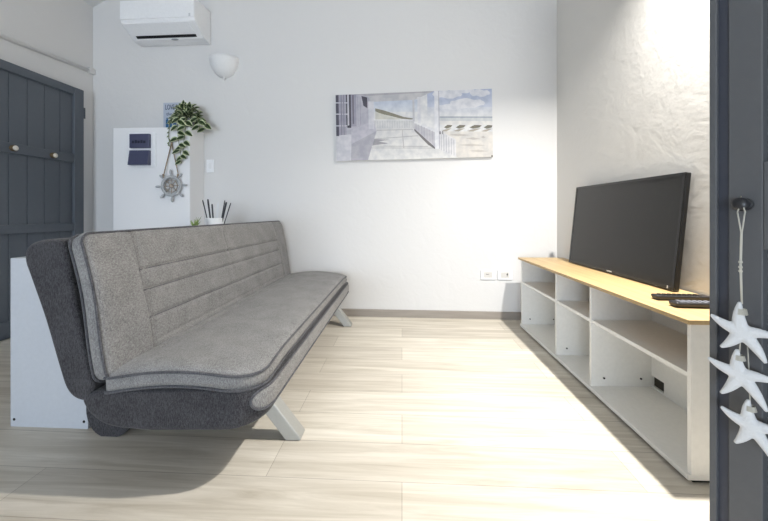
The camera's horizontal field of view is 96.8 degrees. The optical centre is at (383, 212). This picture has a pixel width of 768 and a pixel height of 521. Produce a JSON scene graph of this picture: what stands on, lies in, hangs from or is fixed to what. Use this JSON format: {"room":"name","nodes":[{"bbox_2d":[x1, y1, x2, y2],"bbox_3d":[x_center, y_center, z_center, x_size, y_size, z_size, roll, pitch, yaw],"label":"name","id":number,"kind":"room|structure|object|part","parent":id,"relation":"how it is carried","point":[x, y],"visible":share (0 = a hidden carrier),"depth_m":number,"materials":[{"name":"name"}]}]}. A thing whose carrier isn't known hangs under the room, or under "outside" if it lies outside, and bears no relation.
{"room":"living room","nodes":[
{"label":"living room","id":0,"kind":"room"},
{"bbox_2d":[0,0,92,231],"bbox_3d":[-2.869,-0.485,-0.855,0.100,2.720,7.990,0,0,3],"label":"wall","id":1,"kind":"structure","parent":0,"point":[61,28],"depth_m":2.77,"materials":[{"name":"white paint"}]},
{"bbox_2d":[0,59,84,340],"bbox_3d":[-2.606,-0.090,2.496,0.072,1.920,0.911,0,0,3],"label":"door","id":2,"kind":"structure","parent":1,"relation":"in","point":[42,117],"depth_m":2.55,"materials":[{"name":"grey wood"}]},
{"bbox_3d":[-2.622,0.812,2.484,0.042,0.115,0.724,0,0,3],"label":"rail","id":3,"kind":"part","parent":2,"relation":"part of","materials":[{"name":"grey wood"}]},
{"bbox_3d":[-2.622,0.116,2.484,0.042,0.065,0.724,0,0,3],"label":"rail","id":4,"kind":"part","parent":2,"relation":"part of","materials":[{"name":"grey wood"}]},
{"bbox_3d":[-2.622,-0.455,2.484,0.042,0.072,0.724,0,0,3],"label":"rail","id":5,"kind":"part","parent":2,"relation":"part of","materials":[{"name":"grey wood"}]},
{"bbox_3d":[-2.622,-1.018,2.484,0.042,0.063,0.724,0,0,3],"label":"rail","id":6,"kind":"part","parent":2,"relation":"part of","materials":[{"name":"grey wood"}]},
{"bbox_2d":[0,33,94,74],"bbox_3d":[-2.653,-1.207,2.047,0.034,0.156,2.011,0,0,3],"label":"pipe","id":7,"kind":"object","parent":1,"relation":"attached to","point":[89,70],"visible":1,"depth_m":2.64,"materials":[{"name":"white paint"}]},
{"bbox_2d":[83,0,104,6],"bbox_3d":[-0.807,-2.381,-0.984,4.232,1.168,8.150,0,0,3],"label":"ceiling","id":8,"kind":"structure","parent":0,"point":[93,3],"depth_m":3.02,"materials":[{"name":"white paint"}]},
{"bbox_2d":[113,127,203,229],"bbox_3d":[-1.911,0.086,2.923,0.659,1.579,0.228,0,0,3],"label":"refrigerator","id":9,"kind":"object","parent":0,"point":[137,203],"depth_m":2.81,"materials":[{"name":"white enamelled metal"}]},
{"bbox_2d":[127,133,155,166],"bbox_3d":[-1.991,-0.518,2.785,0.236,0.284,0.055,0,0,3],"label":"sign","id":10,"kind":"object","parent":9,"relation":"attached to","point":[141,146],"visible":1,"depth_m":2.78,"materials":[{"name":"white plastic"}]},
{"bbox_2d":[163,102,180,126],"bbox_3d":[-1.850,-0.836,2.990,0.170,0.262,0.011,0,0,4],"label":"wooden sign","id":11,"kind":"object","parent":9,"relation":"on","point":[167,107],"visible":0.39,"depth_m":2.99,"materials":[{"name":"wood"}]},
{"bbox_2d":[166,99,210,164],"bbox_3d":[-1.634,-0.671,2.849,0.403,0.564,0.205,0,0,3],"label":"trailing plant","id":12,"kind":"object","parent":9,"relation":"on","point":[184,116],"visible":1,"depth_m":2.80,"materials":[{"name":"green plant"}]},
{"bbox_3d":[-1.738,-0.583,2.787,0.018,0.018,0.025,0,0,3],"label":"nail","id":13,"kind":"object","parent":9,"relation":"attached to","visible":0},
{"bbox_2d":[155,142,186,201],"bbox_3d":[-1.732,-0.335,2.777,0.266,0.493,0.036,0,0,3],"label":"wheel","id":14,"kind":"object","parent":13,"relation":"hanging from","point":[170,176],"visible":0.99,"depth_m":2.77,"materials":[{"name":"grey wood"}]},
{"bbox_2d":[93,0,556,311],"bbox_3d":[-0.598,-1.005,2.970,4.234,3.760,0.100,0,0,4],"label":"wall","id":15,"kind":"structure","parent":0,"point":[415,234],"depth_m":2.89,"materials":[{"name":"white paint"}]},
{"bbox_2d":[120,0,210,46],"bbox_3d":[-1.837,-1.610,2.885,0.634,0.280,0.243,0,0,4],"label":"air conditioner","id":16,"kind":"object","parent":15,"relation":"attached to","point":[150,23],"visible":1,"depth_m":2.80,"materials":[{"name":"white plastic"}]},
{"bbox_3d":[-1.845,-1.658,2.772,0.630,0.158,0.013,0,0,4],"label":"panel","id":17,"kind":"part","parent":16,"relation":"part of","materials":[{"name":"white plastic"}]},
{"bbox_2d":[206,160,213,172],"bbox_3d":[-1.517,-0.410,2.977,0.068,0.112,0.013,0,0,4],"label":"switch plate","id":18,"kind":"object","parent":15,"relation":"attached to","point":[209,163],"visible":1,"depth_m":2.97,"materials":[{"name":"white plastic"}]},
{"bbox_2d":[209,53,238,79],"bbox_3d":[-1.390,-1.246,2.917,0.254,0.187,0.124,0,0,4],"label":"wall sconce","id":19,"kind":"object","parent":15,"relation":"attached to","point":[223,65],"visible":1,"depth_m":2.90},
{"bbox_2d":[336,89,492,161],"bbox_3d":[0.242,-0.727,2.845,1.293,0.557,0.030,-1,0,4],"label":"picture","id":20,"kind":"object","parent":15,"relation":"attached to","point":[448,124],"visible":1,"depth_m":2.83},
{"bbox_2d":[333,308,520,319],"bbox_3d":[-0.084,0.844,2.878,2.995,0.062,0.012,0,0,4],"label":"baseboard","id":21,"kind":"structure","parent":15,"relation":"attached to","point":[349,312],"depth_m":2.84,"materials":[{"name":"grey wood"}]},
{"bbox_2d":[481,270,494,279],"bbox_3d":[0.857,0.509,2.812,0.118,0.080,0.013,0,0,4],"label":"socket plate","id":22,"kind":"object","parent":15,"relation":"attached to","point":[485,274],"visible":1,"depth_m":2.81,"materials":[{"name":"white plastic"}]},
{"bbox_2d":[498,270,511,279],"bbox_3d":[0.995,0.509,2.803,0.118,0.080,0.013,0,0,4],"label":"socket plate","id":23,"kind":"object","parent":15,"relation":"attached to","point":[502,274],"visible":1,"depth_m":2.80,"materials":[{"name":"white plastic"}]},
{"bbox_2d":[0,316,709,520],"bbox_3d":[-0.807,0.915,-0.984,4.232,0.080,8.150,0,0,3],"label":"floor","id":24,"kind":"structure","parent":0,"point":[403,419],"depth_m":1.25,"materials":[{"name":"beige wood"}]},
{"bbox_2d":[11,256,90,428],"bbox_3d":[-1.328,0.530,2.077,0.334,0.690,1.381,0,0,3],"label":"panel","id":25,"kind":"object","parent":24,"relation":"on","point":[40,395],"visible":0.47,"depth_m":1.39,"materials":[{"name":"grey laminate"}]},
{"bbox_2d":[190,216,201,225],"bbox_3d":[-1.336,0.104,2.408,0.082,0.162,0.102,0,0,3],"label":"plant","id":26,"kind":"object","parent":25,"relation":"on","point":[195,221],"visible":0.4,"depth_m":2.41,"materials":[{"name":"green plant"}]},
{"bbox_2d":[205,218,224,224],"bbox_3d":[-1.296,0.111,2.617,0.132,0.147,0.132,0,0,3],"label":"pot","id":27,"kind":"object","parent":25,"relation":"on","point":[209,221],"visible":0.23,"depth_m":2.56,"materials":[{"name":"ceramic"}]},
{"bbox_2d":[207,199,210,217],"bbox_3d":[-1.331,0.034,2.612,0.046,0.279,0.013,0,0,-7],"label":"stick","id":28,"kind":"object","parent":27,"relation":"in","point":[207,199],"visible":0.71,"depth_m":2.61,"materials":[{"name":"black wood"}]},
{"bbox_2d":[222,202,226,221],"bbox_3d":[-1.234,0.045,2.607,0.074,0.259,0.014,0,0,9],"label":"stick","id":29,"kind":"object","parent":27,"relation":"in","point":[225,202],"visible":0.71,"depth_m":2.60,"materials":[{"name":"black wood"}]},
{"bbox_2d":[26,221,351,440],"bbox_3d":[-0.709,0.469,1.998,0.849,0.813,1.828,0,0,3],"label":"sofa","id":30,"kind":"object","parent":24,"relation":"on","point":[196,327],"visible":1,"depth_m":1.22,"materials":[{"name":"fabric"}]},
{"bbox_2d":[72,221,290,379],"bbox_3d":[-0.902,0.312,2.008,0.153,0.496,1.828,0,0,3],"label":"backrest","id":31,"kind":"object","parent":30,"relation":"on","point":[134,291],"depth_m":1.35,"materials":[{"name":"grey fabric"}]},
{"bbox_3d":[-0.634,0.629,1.994,0.596,0.139,1.815,0,0,3],"label":"seat","id":32,"kind":"part","parent":30,"relation":"part of","materials":[{"name":"grey fabric"}]},
{"bbox_2d":[106,271,346,390],"bbox_3d":[-0.610,0.534,1.992,0.534,0.098,1.828,0,0,3],"label":"seat cushion","id":33,"kind":"object","parent":30,"relation":"on","point":[247,341],"depth_m":1.32,"materials":[{"name":"grey fabric"}]},
{"bbox_3d":[-0.423,0.779,1.344,0.210,0.192,0.062,0,0,3],"label":"leg","id":34,"kind":"part","parent":30,"relation":"part of","materials":[{"name":"metal"}]},
{"bbox_3d":[-0.354,0.779,2.657,0.210,0.192,0.062,0,0,3],"label":"leg","id":35,"kind":"part","parent":30,"relation":"part of","materials":[{"name":"metal"}]},
{"bbox_2d":[518,257,709,482],"bbox_3d":[1.172,0.609,1.852,0.340,0.533,1.542,0,0,2],"label":"tv stand","id":36,"kind":"object","parent":24,"relation":"on","point":[645,357],"visible":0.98,"depth_m":1.60,"materials":[{"name":"white wood"}]},
{"bbox_3d":[1.208,0.601,2.594,0.318,0.488,0.016,0,0,2],"label":"panel","id":37,"kind":"part","parent":36,"relation":"part of","materials":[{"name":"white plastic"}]},
{"bbox_2d":[522,282,554,301],"bbox_3d":[1.182,0.529,2.314,0.284,0.016,0.546,0,0,2],"label":"shelf","id":38,"kind":"object","parent":36,"relation":"attached to","point":[547,289],"depth_m":2.38,"materials":[{"name":"white wood"}]},
{"bbox_2d":[557,301,589,321],"bbox_3d":[1.164,0.529,1.851,0.284,0.016,0.349,0,0,2],"label":"shelf","id":39,"kind":"object","parent":36,"relation":"attached to","point":[581,308],"depth_m":1.90,"materials":[{"name":"white wood"}]},
{"bbox_2d":[569,172,690,290],"bbox_3d":[1.299,0.081,1.911,0.078,0.514,0.886,0,0,2],"label":"television","id":40,"kind":"object","parent":36,"relation":"on","point":[634,229],"visible":1,"depth_m":1.74,"materials":[{"name":"black plastic"}]},
{"bbox_2d":[592,320,686,375],"bbox_3d":[1.146,0.529,1.385,0.284,0.016,0.551,0,0,2],"label":"shelf","id":41,"kind":"object","parent":36,"relation":"attached to","point":[665,342],"depth_m":1.43,"materials":[{"name":"white wood"}]},
{"bbox_3d":[1.311,0.601,1.843,0.010,0.488,1.478,0,0,2],"label":"panel","id":42,"kind":"part","parent":36,"relation":"part of","materials":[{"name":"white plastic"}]},
{"bbox_2d":[651,293,709,300],"bbox_3d":[1.167,0.331,1.342,0.198,0.021,0.042,0,0,5],"label":"remote control","id":43,"kind":"object","parent":36,"relation":"on","point":[658,296],"visible":0.99,"depth_m":1.33,"materials":[{"name":"plastic"}]},
{"bbox_2d":[669,300,709,307],"bbox_3d":[1.147,0.331,1.236,0.188,0.021,0.045,0,0,6],"label":"remote control","id":44,"kind":"object","parent":36,"relation":"on","point":[676,303],"visible":0.68,"depth_m":1.22,"materials":[{"name":"plastic"}]},
{"bbox_3d":[1.150,0.601,1.101,0.318,0.488,0.016,0,0,2],"label":"panel","id":45,"kind":"part","parent":36,"relation":"part of","materials":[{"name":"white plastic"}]},
{"bbox_2d":[710,0,767,520],"bbox_3d":[0.854,-0.156,0.500,0.072,2.038,0.592,0,0,-22],"label":"door","id":46,"kind":"structure","parent":24,"relation":"on","point":[738,28],"depth_m":0.73,"materials":[{"name":"grey paint"}]},
{"bbox_2d":[708,196,767,455],"bbox_3d":[0.739,0.223,0.699,0.024,0.519,0.109,0,0,-39],"label":"hanging decoration","id":47,"kind":"object","parent":46,"relation":"hanging from","point":[739,331],"visible":1,"depth_m":0.69,"materials":[{"name":"fabric"}]},
{"bbox_3d":[0.747,-0.018,0.712,0.032,0.030,0.030,0,0,-22],"label":"knob","id":48,"kind":"part","parent":46,"relation":"part of","materials":[{"name":"black metal"}]},
{"bbox_3d":[0.871,-0.015,0.501,0.040,0.180,0.432,0,0,-22],"label":"rail","id":49,"kind":"part","parent":46,"relation":"part of","materials":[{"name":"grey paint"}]},
{"bbox_3d":[0.875,-0.580,0.503,0.018,0.950,0.432,0,0,-22],"label":"panel","id":50,"kind":"part","parent":46,"relation":"part of","materials":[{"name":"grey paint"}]},
{"bbox_3d":[0.875,0.410,0.503,0.018,0.670,0.432,0,0,-22],"label":"panel","id":51,"kind":"part","parent":46,"relation":"part of","materials":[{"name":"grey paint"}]},
{"bbox_2d":[557,0,709,295],"bbox_3d":[1.256,-0.560,-1.093,0.100,2.870,7.950,0,0,3],"label":"wall","id":52,"kind":"structure","parent":0,"point":[633,76],"depth_m":1.85,"materials":[{"name":"white paint"}]}
]}

